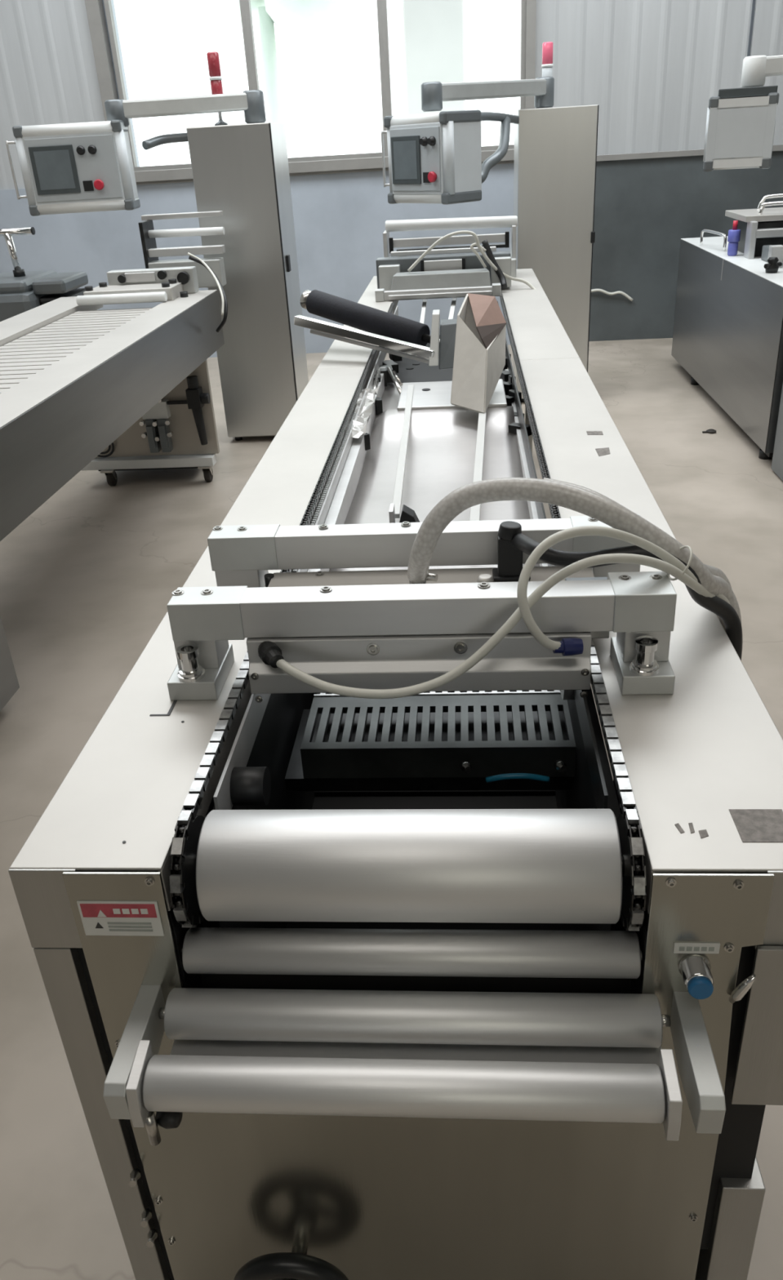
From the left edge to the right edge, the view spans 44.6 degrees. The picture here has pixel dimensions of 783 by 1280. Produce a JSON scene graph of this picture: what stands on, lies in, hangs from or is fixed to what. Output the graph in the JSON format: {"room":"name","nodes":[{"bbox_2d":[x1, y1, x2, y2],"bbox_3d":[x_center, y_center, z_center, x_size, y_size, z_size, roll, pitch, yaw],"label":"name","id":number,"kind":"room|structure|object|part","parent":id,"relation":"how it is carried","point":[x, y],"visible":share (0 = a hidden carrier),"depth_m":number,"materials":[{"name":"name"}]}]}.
{"room":"factory floor","nodes":[
{"label":"factory floor","id":0,"kind":"room"},
{"bbox_2d":[0,337,782,1279],"bbox_3d":[-0.038,0.594,2.471,11.500,0.100,13.800,-1,28,5],"label":"floor","id":1,"kind":"structure","parent":0,"point":[88,578],"depth_m":3.73,"materials":[{"name":"concrete"}]},
{"bbox_2d":[0,270,88,321],"bbox_3d":[-2.271,-1.643,5.769,0.990,1.035,0.580,-1,28,5],"label":"machine","id":2,"kind":"object","parent":1,"relation":"on","point":[18,295],"visible":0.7,"depth_m":5.34,"materials":[{"name":"metal"}]},
{"bbox_2d":[0,226,35,276],"bbox_3d":[-2.187,-2.211,5.451,0.348,0.255,0.064,-1,28,5],"label":"t-handle","id":3,"kind":"object","parent":2,"relation":"on","point":[7,233],"visible":1,"depth_m":5.41,"materials":[{"name":"silver metal"}]},
{"bbox_3d":[-2.163,-2.203,5.454,0.060,0.228,0.044,-1,28,5],"label":"stem","id":4,"kind":"part","parent":3,"relation":"part of","materials":[{"name":"silver metal"}]},
{"bbox_3d":[-2.401,-2.066,5.555,0.780,0.075,0.520,-1,28,5],"label":"lid","id":5,"kind":"part","parent":2,"relation":"part of","materials":[{"name":"grey plastic"}]},
{"bbox_3d":[-1.892,-1.968,5.558,0.190,0.105,0.360,-1,28,5],"label":"motor","id":6,"kind":"part","parent":2,"relation":"part of","materials":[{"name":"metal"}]},
{"bbox_2d":[0,210,226,711],"bbox_3d":[-1.459,-0.645,3.461,0.890,1.325,4.720,-1,28,5],"label":"machine","id":7,"kind":"object","parent":1,"relation":"on","point":[83,387],"visible":1,"depth_m":4.15,"materials":[{"name":"silver metal"}]},
{"bbox_3d":[-1.540,-1.788,4.857,0.039,0.020,0.039,-1,28,5],"label":"black knob","id":8,"kind":"part","parent":7,"relation":"part of","materials":[{"name":"plastic"}]},
{"bbox_3d":[-1.502,-1.850,4.969,0.039,0.020,0.039,-1,28,5],"label":"black knob","id":9,"kind":"part","parent":7,"relation":"part of","materials":[{"name":"plastic"}]},
{"bbox_3d":[-1.406,-1.885,4.983,0.040,0.040,0.030,-1,28,5],"label":"clamp knob","id":10,"kind":"part","parent":7,"relation":"part of","materials":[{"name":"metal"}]},
{"bbox_3d":[-1.322,-1.787,4.915,0.455,0.060,0.230,-1,28,5],"label":"die plate","id":11,"kind":"part","parent":7,"relation":"part of","materials":[{"name":"silver metal"}]},
{"bbox_2d":[97,466,197,471],"bbox_3d":[-1.340,-1.092,5.494,0.570,0.084,0.460,-1,28,5],"label":"tray","id":12,"kind":"object","parent":7,"relation":"on","point":[180,467],"depth_m":5.30,"materials":[{"name":"grey metal"}]},
{"bbox_3d":[-1.318,-2.144,5.197,0.020,0.250,0.200,-1,28,5],"label":"film frame","id":13,"kind":"part","parent":7,"relation":"part of","materials":[{"name":"metal"}]},
{"bbox_3d":[-1.334,-0.977,5.237,0.740,0.050,0.080,-1,28,5],"label":"rail","id":14,"kind":"part","parent":7,"relation":"part of","materials":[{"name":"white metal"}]},
{"bbox_3d":[-1.331,-1.256,5.117,0.755,0.545,0.030,-1,28,5],"label":"panel","id":15,"kind":"part","parent":7,"relation":"part of","materials":[{"name":"beige metal"}]},
{"bbox_3d":[-1.192,-1.898,4.961,0.044,0.044,0.030,-1,28,5],"label":"clamp knob","id":16,"kind":"part","parent":7,"relation":"part of","materials":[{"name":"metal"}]},
{"bbox_3d":[-1.142,-1.795,4.824,0.039,0.020,0.039,-1,28,5],"label":"black knob","id":17,"kind":"part","parent":7,"relation":"part of","materials":[{"name":"plastic"}]},
{"bbox_3d":[-1.133,-1.856,4.939,0.039,0.020,0.039,-1,28,5],"label":"black knob","id":18,"kind":"part","parent":7,"relation":"part of","materials":[{"name":"plastic"}]},
{"bbox_3d":[-1.082,-1.882,4.961,0.060,0.060,0.030,-1,28,5],"label":"clamp knob","id":19,"kind":"part","parent":7,"relation":"part of","materials":[{"name":"plastic"}]},
{"bbox_3d":[-1.065,-1.774,4.898,0.039,0.025,0.039,-1,28,5],"label":"black knob","id":20,"kind":"part","parent":7,"relation":"part of","materials":[{"name":"plastic"}]},
{"bbox_2d":[187,252,224,315],"bbox_3d":[-0.923,-1.820,4.867,0.072,0.279,0.350,-19,32,-28],"label":"cable","id":21,"kind":"object","parent":7,"relation":"attached to","point":[188,254],"visible":1,"depth_m":4.84,"materials":[{"name":"plastic"}]},
{"bbox_2d":[188,255,227,332],"bbox_3d":[-0.920,-1.777,4.894,0.088,0.350,0.340,-18,31,-25],"label":"power cable","id":22,"kind":"object","parent":7,"relation":"on","point":[225,313],"visible":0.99,"depth_m":4.84,"materials":[{"name":"black plastic"}]},
{"bbox_2d":[186,122,308,440],"bbox_3d":[-0.810,-2.113,5.742,0.472,1.735,0.502,-1,28,5],"label":"tall cabinet","id":23,"kind":"object","parent":1,"relation":"on","point":[239,171],"visible":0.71,"depth_m":5.49,"materials":[{"name":"silver metal"}]},
{"bbox_2d":[142,132,187,150],"bbox_3d":[-1.215,-2.729,5.221,0.313,0.074,0.078,-19,31,-27],"label":"cable conduit","id":24,"kind":"object","parent":23,"relation":"attached to","point":[153,142],"visible":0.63,"depth_m":5.20,"materials":[{"name":"grey metal"}]},
{"bbox_2d":[104,89,266,126],"bbox_3d":[-1.110,-2.871,5.176,0.851,0.158,0.116,-10,28,-12],"label":"swing arm","id":25,"kind":"object","parent":23,"relation":"attached to","point":[251,102],"visible":0.82,"depth_m":5.14,"materials":[{"name":"grey metal"}]},
{"bbox_2d":[4,120,140,216],"bbox_3d":[-1.720,-2.546,5.157,0.622,0.432,0.244,-4,28,-2],"label":"panel","id":26,"kind":"object","parent":25,"relation":"attached to","point":[77,167],"visible":0.98,"depth_m":5.07,"materials":[{"name":"white plastic"}]},
{"bbox_3d":[-1.999,-2.506,5.091,0.058,0.282,0.014,-4,28,-2],"label":"handle","id":27,"kind":"part","parent":26,"relation":"part of","materials":[{"name":"metal"}]},
{"bbox_3d":[-1.788,-2.494,5.065,0.184,0.184,0.002,-4,28,-1],"label":"display glass","id":28,"kind":"part","parent":26,"relation":"part of","materials":[{"name":"grey glass"}]},
{"bbox_3d":[-1.689,-2.507,5.079,0.460,0.300,0.007,-4,28,-2],"label":"plate","id":29,"kind":"part","parent":26,"relation":"part of","materials":[{"name":"grey metal"}]},
{"bbox_2d":[75,145,84,155],"bbox_3d":[-1.638,-2.578,5.025,0.044,0.044,0.028,-4,28,-2],"label":"switch","id":30,"kind":"object","parent":26,"relation":"attached to","point":[80,149],"depth_m":5.02,"materials":[{"name":"black plastic"}]},
{"bbox_2d":[82,180,93,191],"bbox_3d":[-1.624,-2.433,5.114,0.050,0.050,0.006,-4,28,-2],"label":"switch","id":31,"kind":"object","parent":26,"relation":"attached to","point":[87,185],"depth_m":5.11,"materials":[{"name":"black plastic"}]},
{"bbox_2d":[87,145,96,154],"bbox_3d":[-1.578,-2.582,5.027,0.044,0.044,0.028,-4,28,-2],"label":"switch","id":32,"kind":"object","parent":26,"relation":"attached to","point":[91,149],"depth_m":5.02,"materials":[{"name":"black plastic"}]},
{"bbox_2d":[206,51,227,125],"bbox_3d":[-0.955,-3.010,5.222,0.075,0.350,0.075,-1,28,5],"label":"tower","id":33,"kind":"object","parent":23,"relation":"on","point":[213,60],"visible":0.8,"depth_m":5.17,"materials":[{"name":"plastic"}]},
{"bbox_2d":[8,215,782,1279],"bbox_3d":[0.192,-0.557,3.182,0.862,1.252,4.942,-1,28,5],"label":"machine","id":34,"kind":"object","parent":1,"relation":"on","point":[415,987],"visible":0.87,"depth_m":1.18,"materials":[{"name":"silver metal"}]},
{"bbox_2d":[95,922,102,928],"bbox_3d":[-0.315,0.307,1.028,0.009,0.008,0.001,-1,28,5],"label":"print","id":35,"kind":"object","parent":34,"relation":"attached to","point":[98,925],"depth_m":1.03},
{"bbox_3d":[-0.353,0.704,1.278,0.043,0.846,0.052,-1,28,5],"label":"leg","id":36,"kind":"part","parent":34,"relation":"part of","materials":[{"name":"silver metal"}]},
{"bbox_2d":[97,908,148,916],"bbox_3d":[-0.287,0.291,1.016,0.056,0.012,0.001,-1,28,5],"label":"print","id":37,"kind":"object","parent":34,"relation":"attached to","point":[100,912],"depth_m":1.02},
{"bbox_3d":[-0.323,0.696,1.268,0.035,0.828,0.018,-1,28,5],"label":"frame","id":38,"kind":"part","parent":34,"relation":"part of","materials":[{"name":"silver metal"}]},
{"bbox_2d":[106,922,152,931],"bbox_3d":[-0.281,0.308,1.026,0.048,0.012,0.001,-1,28,5],"label":"print","id":39,"kind":"object","parent":34,"relation":"attached to","point":[111,926],"depth_m":1.03},
{"bbox_3d":[-0.272,0.444,1.024,0.023,0.060,0.135,-1,28,5],"label":"roller arm","id":40,"kind":"part","parent":34,"relation":"part of","materials":[{"name":"grey metal"}]},
{"bbox_3d":[-0.234,0.502,1.006,0.026,0.024,0.024,-1,28,5],"label":"clamp knob","id":41,"kind":"part","parent":34,"relation":"part of","materials":[{"name":"black plastic"}]},
{"bbox_3d":[-0.265,0.002,1.333,0.058,0.052,0.064,-1,28,5],"label":"post","id":42,"kind":"part","parent":34,"relation":"part of","materials":[{"name":"metal"}]},
{"bbox_3d":[-0.253,-0.113,1.617,0.073,0.046,0.075,-1,28,5],"label":"post","id":43,"kind":"part","parent":34,"relation":"part of","materials":[{"name":"metal"}]},
{"bbox_3d":[-0.224,-0.348,3.297,0.005,0.580,4.488,-1,28,5],"label":"panel","id":44,"kind":"part","parent":34,"relation":"part of","materials":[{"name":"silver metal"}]},
{"bbox_3d":[-0.197,-0.087,1.556,0.016,0.041,0.016,-1,28,5],"label":"guide post","id":45,"kind":"part","parent":34,"relation":"part of","materials":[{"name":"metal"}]},
{"bbox_3d":[-0.107,-0.575,2.620,0.014,0.131,3.664,-1,28,5],"label":"roller chain","id":46,"kind":"part","parent":34,"relation":"part of","materials":[{"name":"metal"}]},
{"bbox_3d":[-0.088,-0.638,2.718,0.004,0.055,3.620,-1,28,5],"label":"chain rail","id":47,"kind":"part","parent":34,"relation":"part of","materials":[{"name":"metal"}]},
{"bbox_3d":[-0.093,-0.799,2.985,0.003,0.034,3.000,-1,28,5],"label":"chain rail","id":48,"kind":"part","parent":34,"relation":"part of","materials":[{"name":"metal"}]},
{"bbox_2d":[346,385,379,438],"bbox_3d":[-0.082,-0.647,2.691,0.061,0.025,0.501,-1,28,5],"label":"plastic film","id":49,"kind":"object","parent":34,"relation":"on","point":[360,423],"visible":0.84,"depth_m":2.66,"materials":[{"name":"clear plastic"}]},
{"bbox_2d":[293,289,457,369],"bbox_3d":[-0.063,-1.070,3.277,0.725,0.210,0.246,15,33,31],"label":"roller","id":50,"kind":"object","parent":34,"relation":"on","point":[384,331],"visible":0.89,"depth_m":3.25,"materials":[{"name":"black rubber"}]},
{"bbox_3d":[0.141,-0.990,3.125,0.038,0.149,0.163,-1,28,5],"label":"plate","id":51,"kind":"part","parent":50,"relation":"part of","materials":[{"name":"grey metal"}]},
{"bbox_3d":[-0.022,-2.013,5.002,0.020,0.240,0.200,-1,28,5],"label":"film frame","id":52,"kind":"part","parent":34,"relation":"part of","materials":[{"name":"metal"}]},
{"bbox_3d":[0.023,0.445,1.035,0.532,0.004,0.077,-1,28,5],"label":"deflector plate","id":53,"kind":"part","parent":34,"relation":"part of","materials":[{"name":"metal"}]},
{"bbox_3d":[0.039,0.617,1.171,0.726,0.858,0.004,-1,28,5],"label":"panel","id":54,"kind":"part","parent":34,"relation":"part of","materials":[{"name":"silver metal"}]},
{"bbox_2d":[328,382,539,571],"bbox_3d":[0.131,-0.506,2.529,0.410,0.062,1.750,-1,28,5],"label":"tray","id":55,"kind":"object","parent":34,"relation":"on","point":[417,447],"depth_m":2.49,"materials":[{"name":"metal"}]},
{"bbox_3d":[0.057,-0.043,1.457,0.513,0.048,0.218,-1,28,5],"label":"mould plate","id":56,"kind":"part","parent":34,"relation":"part of","materials":[{"name":"silver metal"}]},
{"bbox_3d":[0.229,-1.671,4.462,0.473,0.090,0.137,-1,28,5],"label":"die plate","id":57,"kind":"part","parent":34,"relation":"part of","materials":[{"name":"grey metal"}]},
{"bbox_3d":[0.187,-0.739,2.928,0.320,0.040,0.320,-1,28,5],"label":"die plate","id":58,"kind":"part","parent":34,"relation":"part of","materials":[{"name":"metal"}]},
{"bbox_2d":[407,230,535,288],"bbox_3d":[0.400,-1.714,4.453,0.649,0.374,0.119,-1,28,5],"label":"cable","id":59,"kind":"object","parent":34,"relation":"attached to","point":[462,232],"visible":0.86,"depth_m":4.40,"materials":[{"name":"beige plastic"}]},
{"bbox_3d":[0.055,0.658,1.249,0.793,0.812,0.068,-1,28,5],"label":"frame","id":60,"kind":"part","parent":34,"relation":"part of","materials":[{"name":"silver metal"}]},
{"bbox_2d":[450,293,506,413],"bbox_3d":[0.260,-0.865,2.843,0.144,0.247,0.533,3,28,12],"label":"carton","id":61,"kind":"object","parent":34,"relation":"on","point":[479,354],"visible":1,"depth_m":2.73,"materials":[{"name":"white cardboard"}]},
{"bbox_2d":[470,243,486,268],"bbox_3d":[0.401,-1.768,4.394,0.078,0.112,0.024,-9,28,-11],"label":"cable","id":62,"kind":"object","parent":34,"relation":"attached to","point":[472,248],"visible":1,"depth_m":4.38,"materials":[{"name":"beige plastic"}]},
{"bbox_2d":[481,240,506,288],"bbox_3d":[0.486,-1.750,4.446,0.144,0.213,0.050,22,37,40],"label":"power cable","id":63,"kind":"object","parent":34,"relation":"on","point":[485,243],"visible":0.98,"depth_m":4.44,"materials":[{"name":"black plastic"}]},
{"bbox_2d":[275,553,715,698],"bbox_3d":[0.188,0.038,1.303,0.682,0.345,0.106,-9,28,-11],"label":"cable","id":64,"kind":"object","parent":34,"relation":"attached to","point":[663,566],"visible":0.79,"depth_m":1.22,"materials":[{"name":"white plastic"}]},
{"bbox_2d":[492,520,530,581],"bbox_3d":[0.186,-0.139,1.478,0.058,0.089,0.040,-1,28,5],"label":"valve","id":65,"kind":"object","parent":34,"relation":"on","point":[509,557],"visible":0.8,"depth_m":1.47,"materials":[{"name":"black plastic"}]},
{"bbox_3d":[0.631,-2.024,4.949,0.020,0.240,0.200,-1,28,5],"label":"film frame","id":66,"kind":"part","parent":34,"relation":"part of","materials":[{"name":"metal"}]},
{"bbox_3d":[0.753,-1.457,5.211,0.041,0.900,0.050,-1,28,5],"label":"leg","id":67,"kind":"part","parent":34,"relation":"part of","materials":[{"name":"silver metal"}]},
{"bbox_3d":[0.359,-0.646,2.682,0.004,0.055,3.620,-1,28,5],"label":"chain rail","id":68,"kind":"part","parent":34,"relation":"part of","materials":[{"name":"metal"}]},
{"bbox_3d":[0.367,-0.583,2.581,0.014,0.131,3.664,-1,28,5],"label":"roller chain","id":69,"kind":"part","parent":34,"relation":"part of","materials":[{"name":"metal"}]},
{"bbox_2d":[407,477,741,631],"bbox_3d":[0.273,-0.053,1.413,0.509,0.397,0.130,0,28,6],"label":"air hose","id":70,"kind":"object","parent":34,"relation":"attached to","point":[610,513],"visible":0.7,"depth_m":1.32,"materials":[{"name":"grey plastic"}]},
{"bbox_2d":[666,545,692,580],"bbox_3d":[0.387,-0.103,1.283,0.027,0.044,0.051,-1,28,5],"label":"cable tie","id":71,"kind":"object","parent":70,"relation":"attached to","point":[685,546],"visible":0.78,"depth_m":1.26,"materials":[{"name":"white plastic"}]},
{"bbox_3d":[0.364,-0.123,1.566,0.074,0.046,0.075,-1,28,5],"label":"post","id":72,"kind":"part","parent":34,"relation":"part of","materials":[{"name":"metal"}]},
{"bbox_2d":[516,525,731,650],"bbox_3d":[0.339,0.003,1.319,0.402,0.376,0.046,-17,31,-24],"label":"cable","id":73,"kind":"object","parent":34,"relation":"attached to","point":[563,535],"visible":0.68,"depth_m":1.20,"materials":[{"name":"white plastic"}]},
{"bbox_2d":[511,533,742,660],"bbox_3d":[0.331,-0.033,1.401,0.354,0.263,0.127,8,30,21],"label":"power cable","id":74,"kind":"object","parent":34,"relation":"on","point":[731,621],"visible":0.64,"depth_m":1.34,"materials":[{"name":"black plastic"}]},
{"bbox_3d":[0.635,-0.419,3.333,0.005,0.580,4.248,-1,28,5],"label":"panel","id":75,"kind":"part","parent":34,"relation":"part of","materials":[{"name":"silver metal"}]},
{"bbox_2d":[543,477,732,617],"bbox_3d":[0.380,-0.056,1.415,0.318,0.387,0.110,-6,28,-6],"label":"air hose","id":76,"kind":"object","parent":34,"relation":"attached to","point":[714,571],"visible":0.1,"depth_m":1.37,"materials":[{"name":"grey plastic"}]},
{"bbox_3d":[0.338,-0.009,1.284,0.059,0.052,0.064,-1,28,5],"label":"post","id":77,"kind":"part","parent":34,"relation":"part of","materials":[{"name":"metal"}]},
{"bbox_2d":[679,946,714,951],"bbox_3d":[0.316,0.320,0.988,0.035,0.005,0.001,-1,28,5],"label":"print","id":78,"kind":"object","parent":34,"relation":"on","point":[681,948],"depth_m":0.99},
{"bbox_3d":[0.316,0.320,0.990,0.046,0.013,0.002,-1,28,5],"label":"name plate","id":79,"kind":"part","parent":34,"relation":"part of","materials":[{"name":"white plastic"}]},
{"bbox_3d":[0.311,0.434,0.976,0.024,0.060,0.135,-1,28,5],"label":"roller arm","id":80,"kind":"part","parent":34,"relation":"part of","materials":[{"name":"grey metal"}]},
{"bbox_3d":[0.449,0.865,1.305,0.052,0.452,0.052,-1,28,5],"label":"leg","id":81,"kind":"part","parent":34,"relation":"part of","materials":[{"name":"silver metal"}]},
{"bbox_3d":[0.417,0.424,1.039,0.068,0.242,0.006,-1,28,5],"label":"guard plate","id":82,"kind":"part","parent":34,"relation":"part of","materials":[{"name":"silver metal"}]},
{"bbox_2d":[512,104,599,402],"bbox_3d":[1.044,-2.467,6.204,0.474,1.735,0.518,-1,28,5],"label":"tall cabinet","id":83,"kind":"object","parent":1,"relation":"on","point":[555,148],"visible":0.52,"depth_m":5.84,"materials":[{"name":"silver metal"}]},
{"bbox_2d":[420,76,554,111],"bbox_3d":[0.563,-3.075,5.372,0.116,0.158,1.129,21,37,39],"label":"swing arm","id":84,"kind":"object","parent":83,"relation":"attached to","point":[433,93],"visible":0.99,"depth_m":5.28,"materials":[{"name":"grey metal"}]},
{"bbox_2d":[380,109,481,204],"bbox_3d":[0.195,-2.607,5.173,0.294,0.432,0.552,-24,34,-34],"label":"panel","id":85,"kind":"object","parent":84,"relation":"attached to","point":[433,157],"visible":1,"depth_m":5.04,"materials":[{"name":"white plastic"}]},
{"bbox_3d":[-0.030,-2.667,5.292,0.014,0.282,0.058,-24,34,-34],"label":"handle","id":86,"kind":"part","parent":85,"relation":"part of","materials":[{"name":"metal"}]},
{"bbox_3d":[0.074,-2.577,5.130,0.002,0.184,0.184,-24,34,-34],"label":"display glass","id":87,"kind":"part","parent":85,"relation":"part of","materials":[{"name":"grey glass"}]},
{"bbox_3d":[0.125,-2.561,5.091,0.007,0.300,0.390,-24,34,-34],"label":"plate","id":88,"kind":"part","parent":85,"relation":"part of","materials":[{"name":"grey metal"}]},
{"bbox_2d":[419,136,427,146],"bbox_3d":[0.166,-2.601,4.980,0.028,0.044,0.044,-24,34,-34],"label":"switch","id":89,"kind":"object","parent":85,"relation":"attached to","point":[423,140],"depth_m":4.97,"materials":[{"name":"black plastic"}]},
{"bbox_2d":[422,172,430,182],"bbox_3d":[0.186,-2.452,5.062,0.006,0.050,0.050,-24,34,-34],"label":"switch","id":90,"kind":"object","parent":85,"relation":"attached to","point":[425,177],"depth_m":5.06,"materials":[{"name":"black plastic"}]},
{"bbox_2d":[426,136,435,146],"bbox_3d":[0.204,-2.581,4.939,0.028,0.044,0.044,-24,34,-34],"label":"switch","id":91,"kind":"object","parent":85,"relation":"attached to","point":[431,140],"depth_m":4.93,"materials":[{"name":"black plastic"}]},
{"bbox_2d":[480,111,519,183],"bbox_3d":[0.604,-2.794,5.410,0.148,0.354,0.814,13,32,28],"label":"cable conduit","id":92,"kind":"object","parent":83,"relation":"attached to","point":[506,119],"visible":0.64,"depth_m":5.35,"materials":[{"name":"grey metal"}]},
{"bbox_2d":[541,41,553,76],"bbox_3d":[0.935,-3.389,5.734,0.075,0.343,0.075,-1,28,5],"label":"tower","id":93,"kind":"object","parent":83,"relation":"on","point":[547,47],"visible":0.52,"depth_m":5.67,"materials":[{"name":"plastic"}]},
{"bbox_2d":[702,428,716,433],"bbox_3d":[1.862,-1.224,5.589,0.080,0.020,0.059,-1,28,5],"label":"debris","id":94,"kind":"object","parent":1,"relation":"on","point":[711,430],"visible":1,"depth_m":5.58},
{"bbox_2d":[671,193,782,480],"bbox_3d":[2.397,-1.544,4.860,0.957,1.205,4.551,-1,28,5],"label":"machine","id":95,"kind":"object","parent":1,"relation":"on","point":[727,335],"depth_m":5.53,"materials":[{"name":"metal"}]},
{"bbox_3d":[2.067,-2.576,6.132,0.021,0.100,0.418,-5,28,-2],"label":"handle","id":96,"kind":"part","parent":95,"relation":"part of","materials":[{"name":"silver metal"}]},
{"bbox_3d":[2.493,-1.544,6.017,0.888,0.033,2.431,-1,28,5],"label":"frame","id":97,"kind":"part","parent":95,"relation":"part of","materials":[{"name":"grey metal"}]},
{"bbox_3d":[2.449,-2.273,5.635,0.955,0.004,2.498,-1,28,5],"label":"plate","id":98,"kind":"part","parent":95,"relation":"part of","materials":[{"name":"white plastic"}]},
{"bbox_2d":[727,220,741,256],"bbox_3d":[2.053,-2.409,5.724,0.071,0.194,0.071,-1,28,5],"label":"bottle","id":99,"kind":"object","parent":95,"relation":"on","point":[734,234],"visible":1,"depth_m":5.71,"materials":[{"name":"blue plastic"}]},
{"bbox_3d":[2.050,-2.473,5.690,0.027,0.050,0.027,-1,28,5],"label":"stem","id":100,"kind":"part","parent":99,"relation":"part of","materials":[{"name":"red plastic"}]},
{"bbox_3d":[2.418,-2.565,5.734,0.688,0.033,0.500,-1,28,5],"label":"guard plate","id":101,"kind":"part","parent":95,"relation":"part of","materials":[{"name":"silver metal"}]},
{"bbox_2d":[740,54,782,87],"bbox_3d":[2.298,-2.476,4.930,1.114,1.021,0.116,-6,28,-5],"label":"swing arm","id":102,"kind":"object","parent":95,"relation":"on","point":[755,68],"visible":0.85,"depth_m":4.65,"materials":[{"name":"white plastic"}]},
{"bbox_2d":[702,85,779,171],"bbox_3d":[1.740,-2.546,4.761,0.329,0.361,0.141,5,29,15],"label":"panel","id":103,"kind":"object","parent":102,"relation":"attached to","point":[740,122],"visible":1,"depth_m":4.70,"materials":[{"name":"white plastic"}]},
{"bbox_3d":[2.419,-2.350,5.565,0.666,0.200,0.111,-1,28,5],"label":"die frame","id":104,"kind":"part","parent":95,"relation":"part of","materials":[{"name":"metal"}]},
{"bbox_3d":[2.493,-2.658,5.774,0.543,0.093,0.022,-1,28,5],"label":"guard rail","id":105,"kind":"part","parent":95,"relation":"part of","materials":[{"name":"silver metal"}]},
{"bbox_3d":[2.442,-2.518,5.537,0.610,0.071,0.022,-1,28,5],"label":"guard rail","id":106,"kind":"part","parent":95,"relation":"part of","materials":[{"name":"silver metal"}]},
{"bbox_3d":[2.016,-1.981,5.041,0.101,0.075,0.075,-1,28,5],"label":"clamp knob","id":107,"kind":"part","parent":95,"relation":"part of","materials":[{"name":"black plastic"}]},
{"bbox_3d":[2.390,-2.080,5.150,0.666,0.111,0.122,-1,28,5],"label":"die frame","id":108,"kind":"part","parent":95,"relation":"part of","materials":[{"name":"metal"}]},
{"bbox_2d":[0,0,782,357],"bbox_3d":[0.257,-4.798,7.218,11.500,5.000,0.254,-1,28,5],"label":"wall","id":109,"kind":"structure","parent":0,"point":[652,69],"depth_m":7.61,"materials":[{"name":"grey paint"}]},
{"bbox_2d":[84,0,118,120],"bbox_3d":[-2.290,-5.328,6.989,0.100,3.580,0.110,-1,28,5],"label":"trim","id":110,"kind":"structure","parent":109,"relation":"attached to","point":[94,8],"depth_m":7.36,"materials":[{"name":"grey metal"}]},
{"bbox_2d":[103,0,253,171],"bbox_3d":[-1.639,-4.769,7.272,1.073,2.100,0.070,-1,28,5],"label":"window","id":111,"kind":"structure","parent":109,"relation":"in","point":[108,6],"depth_m":7.41,"materials":[{"name":"grey metal"}]},
{"bbox_2d":[244,0,387,162],"bbox_3d":[-0.589,-4.787,7.186,1.034,2.100,0.070,-1,28,5],"label":"window","id":112,"kind":"structure","parent":109,"relation":"in","point":[246,2],"depth_m":7.37,"materials":[{"name":"grey metal"}]},
{"bbox_2d":[133,148,514,185],"bbox_3d":[-0.544,-3.821,7.711,3.210,0.100,0.220,-1,28,5],"label":"trim","id":113,"kind":"structure","parent":109,"relation":"attached to","point":[362,164],"depth_m":7.62,"materials":[{"name":"grey metal"}]},
{"bbox_2d":[381,0,526,151],"bbox_3d":[0.461,-4.805,7.100,1.073,2.100,0.070,-1,28,5],"label":"window","id":114,"kind":"structure","parent":109,"relation":"in","point":[384,2],"depth_m":7.26,"materials":[{"name":"grey metal"}]},
{"bbox_2d":[524,0,536,108],"bbox_3d":[0.994,-5.387,6.725,0.070,3.580,0.100,-1,28,5],"label":"trim","id":115,"kind":"structure","parent":109,"relation":"attached to","point":[531,17],"depth_m":7.16,"materials":[{"name":"grey metal"}]},
{"bbox_2d":[591,288,633,301],"bbox_3d":[1.819,-2.874,7.955,0.391,0.114,0.032,-1,28,5],"label":"cable","id":116,"kind":"object","parent":109,"relation":"attached to","point":[625,295],"visible":0.86,"depth_m":7.94,"materials":[{"name":"white plastic"}]},
{"bbox_2d":[596,144,782,161],"bbox_3d":[3.770,-3.826,7.332,4.550,0.040,0.050,-1,28,5],"label":"trim","id":117,"kind":"structure","parent":109,"relation":"attached to","point":[775,148],"depth_m":7.45,"materials":[{"name":"grey metal"}]},
{"label":"outside","id":118,"kind":"structure","parent":0,"visible":0},
{"bbox_2d":[402,0,465,115],"bbox_3d":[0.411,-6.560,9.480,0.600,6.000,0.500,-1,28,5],"label":"window pane","id":119,"kind":"structure","parent":118,"point":[433,33],"depth_m":9.53,"materials":[{"name":"white glass"}]},
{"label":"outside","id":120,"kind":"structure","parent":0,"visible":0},
{"bbox_2d":[199,0,354,123],"bbox_3d":[-1.386,-6.742,10.811,2.032,5.282,1.825,-1,28,5],"label":"tree","id":121,"kind":"object","parent":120,"point":[310,23],"visible":0.77,"depth_m":10.61,"materials":[{"name":"white"}]}
]}

